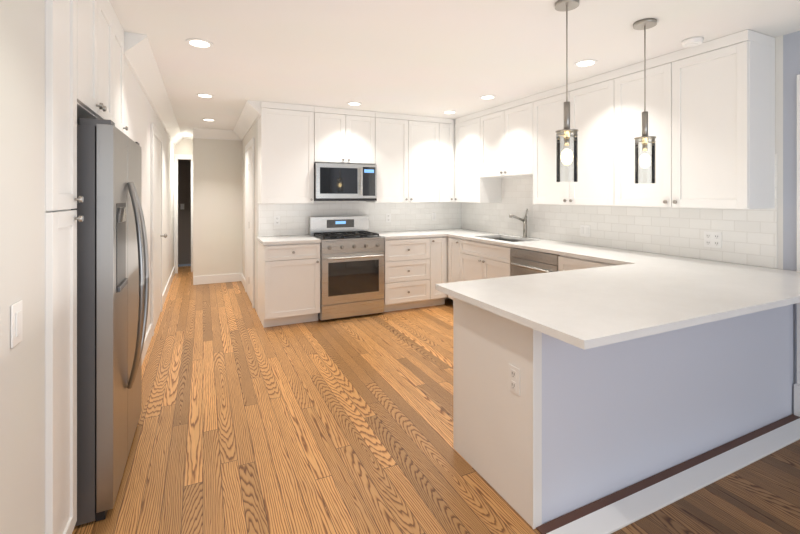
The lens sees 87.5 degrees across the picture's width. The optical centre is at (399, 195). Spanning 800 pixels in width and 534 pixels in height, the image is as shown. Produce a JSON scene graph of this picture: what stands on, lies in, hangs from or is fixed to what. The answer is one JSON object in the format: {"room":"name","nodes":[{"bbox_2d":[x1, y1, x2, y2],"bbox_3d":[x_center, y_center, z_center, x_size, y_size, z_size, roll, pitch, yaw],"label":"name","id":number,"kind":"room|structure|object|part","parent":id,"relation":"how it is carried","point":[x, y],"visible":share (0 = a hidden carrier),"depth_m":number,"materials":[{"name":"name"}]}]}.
{"room":"kitchen","nodes":[
{"label":"kitchen","id":0,"kind":"room"},
{"bbox_2d":[0,0,173,533],"bbox_3d":[-2.091,0.173,2.303,0.880,2.440,11.150,0,0,-25],"label":"wall","id":1,"kind":"structure","parent":0,"point":[22,256],"depth_m":1.24,"materials":[{"name":"paint"}]},
{"bbox_2d":[11,300,21,347],"bbox_3d":[-1.060,0.353,1.159,0.008,0.115,0.070,0,0,-25],"label":"light switch","id":2,"kind":"object","parent":1,"relation":"attached to","point":[16,323],"visible":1,"depth_m":1.15,"materials":[{"name":"white plastic"}]},
{"bbox_2d":[81,0,116,126],"bbox_3d":[-1.805,-0.714,1.837,0.800,0.663,0.781,0,0,-25],"label":"upper cabinet","id":3,"kind":"object","parent":1,"relation":"attached to","point":[84,58],"depth_m":2.01,"materials":[{"name":"white wood"}]},
{"bbox_2d":[117,17,127,132],"bbox_3d":[-2.009,-0.714,2.269,0.800,0.663,0.422,0,0,-25],"label":"upper cabinet","id":4,"kind":"object","parent":1,"relation":"attached to","point":[120,32],"depth_m":2.56,"materials":[{"name":"white wood"}]},
{"bbox_2d":[141,323,151,365],"bbox_3d":[-2.110,1.325,3.394,0.016,0.135,1.620,0,0,-25],"label":"baseboard","id":5,"kind":"structure","parent":1,"relation":"attached to","point":[148,337],"depth_m":3.77,"materials":[{"name":"white wood"}]},
{"bbox_2d":[124,32,182,145],"bbox_3d":[-2.854,-0.977,5.117,0.140,0.140,5.370,0,0,-25],"label":"crown molding","id":6,"kind":"structure","parent":1,"relation":"attached to","point":[139,58],"depth_m":3.43,"materials":[{"name":"white wood"}]},
{"bbox_2d":[151,123,166,335],"bbox_3d":[-2.658,0.333,4.640,0.082,2.120,1.040,0,0,-25],"label":"hall door","id":7,"kind":"structure","parent":1,"relation":"in","point":[157,235],"depth_m":4.52,"materials":[{"name":"white wood"}]},
{"bbox_2d":[163,266,174,304],"bbox_3d":[-3.498,1.325,6.339,0.016,0.135,2.590,0,0,-25],"label":"baseboard","id":8,"kind":"structure","parent":1,"relation":"attached to","point":[171,277],"depth_m":6.08,"materials":[{"name":"white wood"}]},
{"bbox_2d":[174,138,190,264],"bbox_3d":[-4.505,0.173,7.976,1.350,2.440,1.170,0,0,-25],"label":"wall","id":9,"kind":"structure","parent":0,"point":[184,214],"depth_m":8.53,"materials":[{"name":"paint"}]},
{"bbox_2d":[174,154,192,272],"bbox_3d":[-3.916,0.318,7.595,0.328,2.150,0.019,0,0,-25],"label":"door frame","id":10,"kind":"structure","parent":9,"relation":"attached to","point":[182,156],"depth_m":7.54,"materials":[{"name":"white wood"}]},
{"bbox_2d":[190,138,201,275],"bbox_3d":[-3.477,0.173,7.189,0.120,2.440,1.370,0,0,-25],"label":"wall","id":11,"kind":"structure","parent":0,"point":[195,143],"depth_m":6.57,"materials":[{"name":"paint"}]},
{"bbox_2d":[202,139,241,275],"bbox_3d":[-2.898,0.173,6.771,0.570,2.440,0.120,0,0,-25],"label":"wall","id":12,"kind":"structure","parent":0,"point":[218,206],"depth_m":6.72,"materials":[{"name":"paint"}]},
{"bbox_2d":[193,128,232,139],"bbox_3d":[-2.951,-0.977,6.602,0.570,0.140,0.140,0,0,-25],"label":"crown molding","id":13,"kind":"structure","parent":12,"relation":"attached to","point":[202,133],"depth_m":6.59,"materials":[{"name":"white wood"}]},
{"bbox_2d":[193,273,240,284],"bbox_3d":[-2.922,1.325,6.682,0.690,0.135,0.020,0,0,-25],"label":"baseboard","id":14,"kind":"structure","parent":12,"relation":"attached to","point":[219,278],"depth_m":6.67,"materials":[{"name":"white wood"}]},
{"bbox_2d":[242,122,255,309],"bbox_3d":[-2.123,0.173,6.030,0.140,2.440,2.120,0,0,-25],"label":"wall","id":15,"kind":"structure","parent":0,"point":[252,132],"depth_m":6.02,"materials":[{"name":"paint"}]},
{"bbox_2d":[241,273,244,287],"bbox_3d":[-2.428,1.325,6.494,0.016,0.135,0.780,0,0,-25],"label":"baseboard","id":16,"kind":"structure","parent":15,"relation":"attached to","point":[242,277],"depth_m":6.53,"materials":[{"name":"white wood"}]},
{"bbox_2d":[233,100,260,140],"bbox_3d":[-2.129,-0.977,5.713,0.140,0.140,2.450,0,0,-25],"label":"crown molding","id":17,"kind":"structure","parent":15,"relation":"attached to","point":[251,111],"depth_m":5.27,"materials":[{"name":"white wood"}]},
{"bbox_2d":[245,137,253,307],"bbox_3d":[-2.041,0.333,5.660,0.020,2.120,1.040,0,0,-25],"label":"hall door","id":18,"kind":"structure","parent":15,"relation":"in","point":[249,218],"depth_m":5.62,"materials":[{"name":"white wood"}]},
{"bbox_2d":[256,119,440,313],"bbox_3d":[-0.432,0.173,5.573,2.810,2.440,0.150,0,0,-25],"label":"wall","id":19,"kind":"structure","parent":0,"point":[257,204],"depth_m":4.92,"materials":[{"name":"paint"}]},
{"bbox_2d":[258,101,313,202],"bbox_3d":[-1.328,-0.481,4.867,0.588,1.128,0.356,0,0,-25],"label":"upper cabinet","id":20,"kind":"object","parent":19,"relation":"attached to","point":[285,153],"visible":0.94,"depth_m":4.73,"materials":[{"name":"white wood"}]},
{"bbox_2d":[314,106,374,164],"bbox_3d":[-0.716,-0.720,5.156,0.758,0.651,0.356,0,0,-25],"label":"upper cabinet","id":21,"kind":"object","parent":19,"relation":"attached to","point":[344,136],"visible":0.96,"depth_m":5.01,"materials":[{"name":"white wood"}]},
{"bbox_2d":[314,163,376,200],"bbox_3d":[-0.694,-0.162,5.108,0.752,0.440,0.444,0,0,-25],"label":"microwave","id":22,"kind":"object","parent":21,"relation":"attached to","point":[343,182],"visible":0.96,"depth_m":4.94,"materials":[{"name":"silver metal"}]},
{"bbox_2d":[259,201,460,236],"bbox_3d":[-0.380,0.265,5.509,2.830,0.423,0.008,0,0,-25],"label":"backsplash","id":23,"kind":"structure","parent":19,"relation":"attached to","point":[405,216],"depth_m":5.50,"materials":[{"name":"tile"}]},
{"bbox_2d":[274,216,279,224],"bbox_3d":[-1.467,0.293,4.988,0.070,0.115,0.007,0,0,-25],"label":"electrical outlet","id":24,"kind":"object","parent":23,"relation":"attached to","point":[276,220],"visible":1,"depth_m":4.99,"materials":[{"name":"white plastic"}]},
{"bbox_2d":[386,214,390,221],"bbox_3d":[-0.155,0.293,5.606,0.070,0.115,0.007,0,0,-25],"label":"electrical outlet","id":25,"kind":"object","parent":23,"relation":"attached to","point":[388,217],"visible":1,"depth_m":5.60,"materials":[{"name":"white plastic"}]},
{"bbox_2d":[366,112,445,202],"bbox_3d":[0.065,-0.481,5.538,0.976,1.128,0.330,0,0,-25],"label":"upper cabinet","id":26,"kind":"object","parent":19,"relation":"attached to","point":[414,158],"depth_m":5.39,"materials":[{"name":"white wood"}]},
{"bbox_2d":[446,118,454,201],"bbox_3d":[0.541,-0.481,5.763,0.319,1.128,0.330,0,0,-25],"label":"upper cabinet","id":27,"kind":"object","parent":19,"relation":"attached to","point":[450,123],"depth_m":5.65,"materials":[{"name":"white wood"}]},
{"bbox_2d":[72,266,799,533],"bbox_3d":[0.155,1.427,3.776,9.500,0.092,11.900,0,0,-25],"label":"floor","id":28,"kind":"structure","parent":0,"point":[248,423],"depth_m":2.38,"materials":[{"name":"brown wood"}]},
{"bbox_2d":[45,0,80,533],"bbox_3d":[-1.575,0.174,1.348,0.800,2.438,0.300,0,0,-25],"label":"tall cabinet","id":29,"kind":"object","parent":28,"relation":"on","point":[62,17],"depth_m":1.50,"materials":[{"name":"white wood"}]},
{"bbox_2d":[71,118,148,525],"bbox_3d":[-1.746,0.532,2.068,0.865,1.722,0.920,0,0,-25],"label":"fridge","id":30,"kind":"object","parent":28,"relation":"on","point":[112,279],"visible":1,"depth_m":1.79,"materials":[{"name":"silver metal"}]},
{"bbox_3d":[-1.333,0.453,2.107,0.084,1.048,0.096,0,0,-25],"label":"handle","id":31,"kind":"part","parent":30,"relation":"part of","materials":[{"name":"silver metal"}]},
{"bbox_3d":[-1.390,0.453,2.228,0.084,1.048,0.096,0,0,-25],"label":"handle","id":32,"kind":"part","parent":30,"relation":"part of","materials":[{"name":"silver metal"}]},
{"bbox_2d":[258,241,319,327],"bbox_3d":[-1.265,0.952,4.733,0.586,0.882,0.653,0,0,-25],"label":"base cabinet","id":33,"kind":"object","parent":28,"relation":"on","point":[288,283],"visible":0.96,"depth_m":4.47,"materials":[{"name":"white wood"}]},
{"bbox_2d":[256,235,320,244],"bbox_3d":[-1.275,0.493,4.737,0.602,0.030,0.637,0,0,-25],"label":"countertop","id":34,"kind":"structure","parent":33,"relation":"on","point":[291,239],"depth_m":4.59,"materials":[{"name":"stone"}]},
{"bbox_2d":[309,216,384,320],"bbox_3d":[-0.633,0.826,4.979,0.752,1.135,0.673,0,0,-25],"label":"range","id":35,"kind":"object","parent":28,"relation":"on","point":[351,266],"visible":1,"depth_m":4.76,"materials":[{"name":"silver metal"}]},
{"bbox_2d":[384,237,435,311],"bbox_3d":[-0.008,0.952,5.340,0.671,0.882,0.628,0,0,-25],"label":"base cabinet","id":36,"kind":"object","parent":28,"relation":"on","point":[415,270],"depth_m":5.07,"materials":[{"name":"white wood"}]},
{"bbox_2d":[370,230,443,238],"bbox_3d":[0.062,0.493,5.367,0.822,0.030,0.637,0,0,-25],"label":"countertop","id":37,"kind":"structure","parent":36,"relation":"on","point":[418,233],"depth_m":5.19,"materials":[{"name":"stone"}]},
{"bbox_2d":[436,236,449,304],"bbox_3d":[0.361,0.952,5.513,0.265,0.882,0.628,0,0,-25],"label":"base cabinet","id":38,"kind":"object","parent":28,"relation":"on","point":[441,242],"depth_m":5.25,"materials":[{"name":"white wood"}]},
{"bbox_2d":[448,237,522,299],"bbox_3d":[1.119,0.952,4.874,0.653,0.882,1.214,0,0,-25],"label":"base cabinet","id":39,"kind":"object","parent":28,"relation":"on","point":[468,260],"visible":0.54,"depth_m":4.75,"materials":[{"name":"white wood"}]},
{"bbox_2d":[448,229,483,232],"bbox_3d":[0.759,0.493,5.696,0.360,0.030,0.637,0,0,-25],"label":"countertop","id":40,"kind":"structure","parent":39,"relation":"on","point":[449,230],"depth_m":5.63,"materials":[{"name":"stone"}]},
{"bbox_2d":[436,229,799,284],"bbox_3d":[1.483,0.493,4.091,0.662,0.030,4.157,0,0,-25],"label":"countertop","id":41,"kind":"structure","parent":39,"relation":"on","point":[583,251],"depth_m":3.32,"materials":[{"name":"stone"}]},
{"bbox_2d":[489,237,521,241],"bbox_3d":[1.200,0.609,4.744,0.389,0.198,0.704,0,0,-25],"label":"sink basin","id":42,"kind":"object","parent":41,"relation":"in","point":[506,239],"visible":0.02,"depth_m":5.02,"materials":[{"name":"silver metal"}]},
{"bbox_2d":[509,209,527,237],"bbox_3d":[1.354,0.312,4.761,0.269,0.332,0.060,0,0,-25],"label":"faucet","id":43,"kind":"object","parent":41,"relation":"on","point":[524,220],"visible":1,"depth_m":4.78,"materials":[{"name":"silver metal"}]},
{"bbox_2d":[510,247,559,275],"bbox_3d":[1.502,0.953,4.038,0.673,0.880,0.617,0,0,-25],"label":"dishwasher","id":44,"kind":"object","parent":28,"relation":"on","point":[524,262],"visible":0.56,"depth_m":3.92,"materials":[{"name":"silver metal"}]},
{"bbox_2d":[453,297,632,528],"bbox_3d":[0.688,0.952,2.152,0.580,0.882,0.616,0,0,-25],"label":"base cabinet","id":45,"kind":"object","parent":28,"relation":"on","point":[570,428],"depth_m":1.90,"materials":[{"name":"white wood"}]},
{"bbox_2d":[508,364,519,395],"bbox_3d":[0.504,0.813,1.851,0.007,0.115,0.070,0,0,-25],"label":"outlet","id":46,"kind":"object","parent":45,"relation":"attached to","point":[513,379],"visible":1,"depth_m":1.84,"materials":[{"name":"white plastic"}]},
{"bbox_2d":[435,261,799,349],"bbox_3d":[1.131,0.493,2.170,1.615,0.030,0.980,0,0,-25],"label":"countertop","id":47,"kind":"structure","parent":45,"relation":"on","point":[631,294],"depth_m":1.95,"materials":[{"name":"stone"}]},
{"bbox_2d":[558,255,616,270],"bbox_3d":[1.806,0.952,3.417,0.653,0.882,0.758,0,0,-25],"label":"base cabinet","id":48,"kind":"object","parent":28,"relation":"on","point":[565,263],"visible":0.06,"depth_m":3.46,"materials":[{"name":"white wood"}]},
{"bbox_2d":[633,327,688,483],"bbox_3d":[1.116,0.952,2.364,0.620,0.882,0.594,0,0,-25],"label":"base cabinet","id":49,"kind":"object","parent":28,"relation":"on","point":[660,360],"depth_m":2.11,"materials":[{"name":"white wood"}]},
{"bbox_2d":[689,316,736,459],"bbox_3d":[1.538,0.952,2.563,0.556,0.882,0.594,0,0,-25],"label":"base cabinet","id":50,"kind":"object","parent":28,"relation":"on","point":[712,345],"depth_m":2.30,"materials":[{"name":"white wood"}]},
{"bbox_2d":[737,304,792,437],"bbox_3d":[2.060,0.952,2.809,0.712,0.882,0.594,0,0,-25],"label":"base cabinet","id":51,"kind":"object","parent":28,"relation":"on","point":[764,338],"depth_m":2.52,"materials":[{"name":"white wood"}]},
{"bbox_2d":[109,0,799,138],"bbox_3d":[0.155,-1.097,3.776,9.500,0.100,11.900,0,0,-25],"label":"ceiling","id":52,"kind":"structure","parent":0,"point":[432,58],"depth_m":2.91,"materials":[{"name":"paint"}]},
{"bbox_2d":[186,38,212,47],"bbox_3d":[-1.370,-1.043,2.859,0.169,0.007,0.169,0,0,-31],"label":"recessed light","id":53,"kind":"object","parent":52,"relation":"in","point":[198,43],"depth_m":2.85,"materials":[{"name":"white"}]},
{"bbox_2d":[196,93,213,97],"bbox_3d":[-2.028,-1.043,4.351,0.169,0.007,0.169,0,0,-31],"label":"recessed light","id":54,"kind":"object","parent":52,"relation":"in","point":[201,94],"depth_m":4.33,"materials":[{"name":"white"}]},
{"bbox_2d":[347,102,361,105],"bbox_3d":[-0.516,-1.043,4.732,0.169,0.007,0.169,0,0,-31],"label":"recessed light","id":55,"kind":"object","parent":52,"relation":"in","point":[349,103],"depth_m":4.70,"materials":[{"name":"white"}]},
{"bbox_2d":[443,111,455,113],"bbox_3d":[0.617,-1.043,5.210,0.169,0.007,0.169,0,0,-31],"label":"recessed light","id":56,"kind":"object","parent":52,"relation":"in","point":[446,112],"depth_m":5.20,"materials":[{"name":"white"}]},
{"bbox_2d":[479,95,495,98],"bbox_3d":[0.925,-1.043,4.416,0.169,0.007,0.169,0,0,-31],"label":"recessed light","id":57,"kind":"object","parent":52,"relation":"in","point":[484,96],"depth_m":4.41,"materials":[{"name":"white"}]},
{"bbox_2d":[555,0,578,181],"bbox_3d":[0.902,-0.561,2.260,0.144,0.969,0.124,0,0,-25],"label":"pendant light","id":58,"kind":"object","parent":52,"relation":"hanging from","point":[566,156],"visible":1,"depth_m":2.26,"materials":[{"name":"clear glass"}]},
{"bbox_3d":[0.902,-0.211,2.260,0.108,0.269,0.108,0,0,-25],"label":"lamp shade","id":59,"kind":"part","parent":58,"relation":"part of","materials":[{"name":"clear glass"}]},
{"bbox_2d":[574,59,596,66],"bbox_3d":[1.458,-1.043,3.285,0.169,0.007,0.169,0,0,-31],"label":"recessed light","id":60,"kind":"object","parent":52,"relation":"in","point":[589,62],"depth_m":3.28,"materials":[{"name":"white"}]},
{"bbox_2d":[633,18,656,182],"bbox_3d":[1.477,-0.561,2.520,0.144,0.969,0.124,0,0,-25],"label":"pendant light","id":61,"kind":"object","parent":52,"relation":"hanging from","point":[644,25],"visible":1,"depth_m":2.52,"materials":[{"name":"silver metal"}]},
{"bbox_3d":[1.477,-0.211,2.520,0.108,0.269,0.108,0,0,-25],"label":"lamp shade","id":62,"kind":"part","parent":61,"relation":"part of","materials":[{"name":"clear glass"}]},
{"bbox_2d":[681,37,703,47],"bbox_3d":[1.962,-1.028,2.804,0.124,0.035,0.124,0,0,-25],"label":"smoke detector","id":63,"kind":"object","parent":52,"relation":"attached to","point":[692,42],"visible":1,"depth_m":2.77,"materials":[{"name":"white plastic"}]},
{"bbox_2d":[491,31,799,413],"bbox_3d":[2.654,0.173,2.743,0.300,2.440,7.900,0,0,-25],"label":"wall","id":64,"kind":"structure","parent":0,"point":[791,56],"depth_m":2.70,"materials":[{"name":"grey paint"}]},
{"bbox_2d":[455,111,502,202],"bbox_3d":[1.021,-0.481,5.462,0.330,1.128,0.661,0,0,-25],"label":"upper cabinet","id":65,"kind":"object","parent":64,"relation":"attached to","point":[470,183],"depth_m":5.31,"materials":[{"name":"white wood"}]},
{"bbox_2d":[483,96,530,177],"bbox_3d":[1.330,-0.636,4.806,0.330,0.818,0.910,0,0,-25],"label":"upper cabinet","id":66,"kind":"object","parent":64,"relation":"attached to","point":[507,126],"depth_m":4.68,"materials":[{"name":"white wood"}]},
{"bbox_2d":[531,74,602,205],"bbox_3d":[1.725,-0.481,3.968,0.330,1.128,1.064,0,0,-25],"label":"upper cabinet","id":67,"kind":"object","parent":64,"relation":"attached to","point":[585,97],"depth_m":3.88,"materials":[{"name":"white wood"}]},
{"bbox_2d":[461,154,776,267],"bbox_3d":[1.689,0.100,4.428,0.008,0.753,3.711,0,0,-25],"label":"backsplash","id":68,"kind":"structure","parent":64,"relation":"attached to","point":[749,236],"depth_m":3.61,"materials":[{"name":"tile"}]},
{"bbox_2d":[580,225,589,236],"bbox_3d":[1.824,0.343,4.121,0.008,0.115,0.115,0,0,-25],"label":"outlet","id":69,"kind":"object","parent":68,"relation":"attached to","point":[584,230],"visible":1,"depth_m":4.12,"materials":[{"name":"white plastic"}]},
{"bbox_2d":[704,231,721,247],"bbox_3d":[2.311,0.323,3.090,0.007,0.115,0.115,0,0,-25],"label":"outlet","id":70,"kind":"object","parent":68,"relation":"attached to","point":[713,239],"visible":1,"depth_m":3.08,"materials":[{"name":"white plastic"}]},
{"bbox_2d":[603,29,774,208],"bbox_3d":[2.114,-0.481,3.143,0.330,1.128,1.003,0,0,-25],"label":"upper cabinet","id":71,"kind":"object","parent":64,"relation":"attached to","point":[710,107],"depth_m":2.89,"materials":[{"name":"white wood"}]},
{"bbox_2d":[794,74,799,416],"bbox_3d":[2.536,0.313,2.604,0.032,2.160,0.120,0,0,-25],"label":"door frame","id":72,"kind":"structure","parent":64,"relation":"attached to","point":[797,399],"depth_m":2.64,"materials":[{"name":"white wood"}]},
{"bbox_2d":[611,440,799,533],"bbox_3d":[3.816,1.391,1.017,5.230,0.003,3.786,0,0,-25],"label":"floor","id":73,"kind":"structure","parent":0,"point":[761,496],"depth_m":1.87,"materials":[{"name":"brown wood"}]}
]}

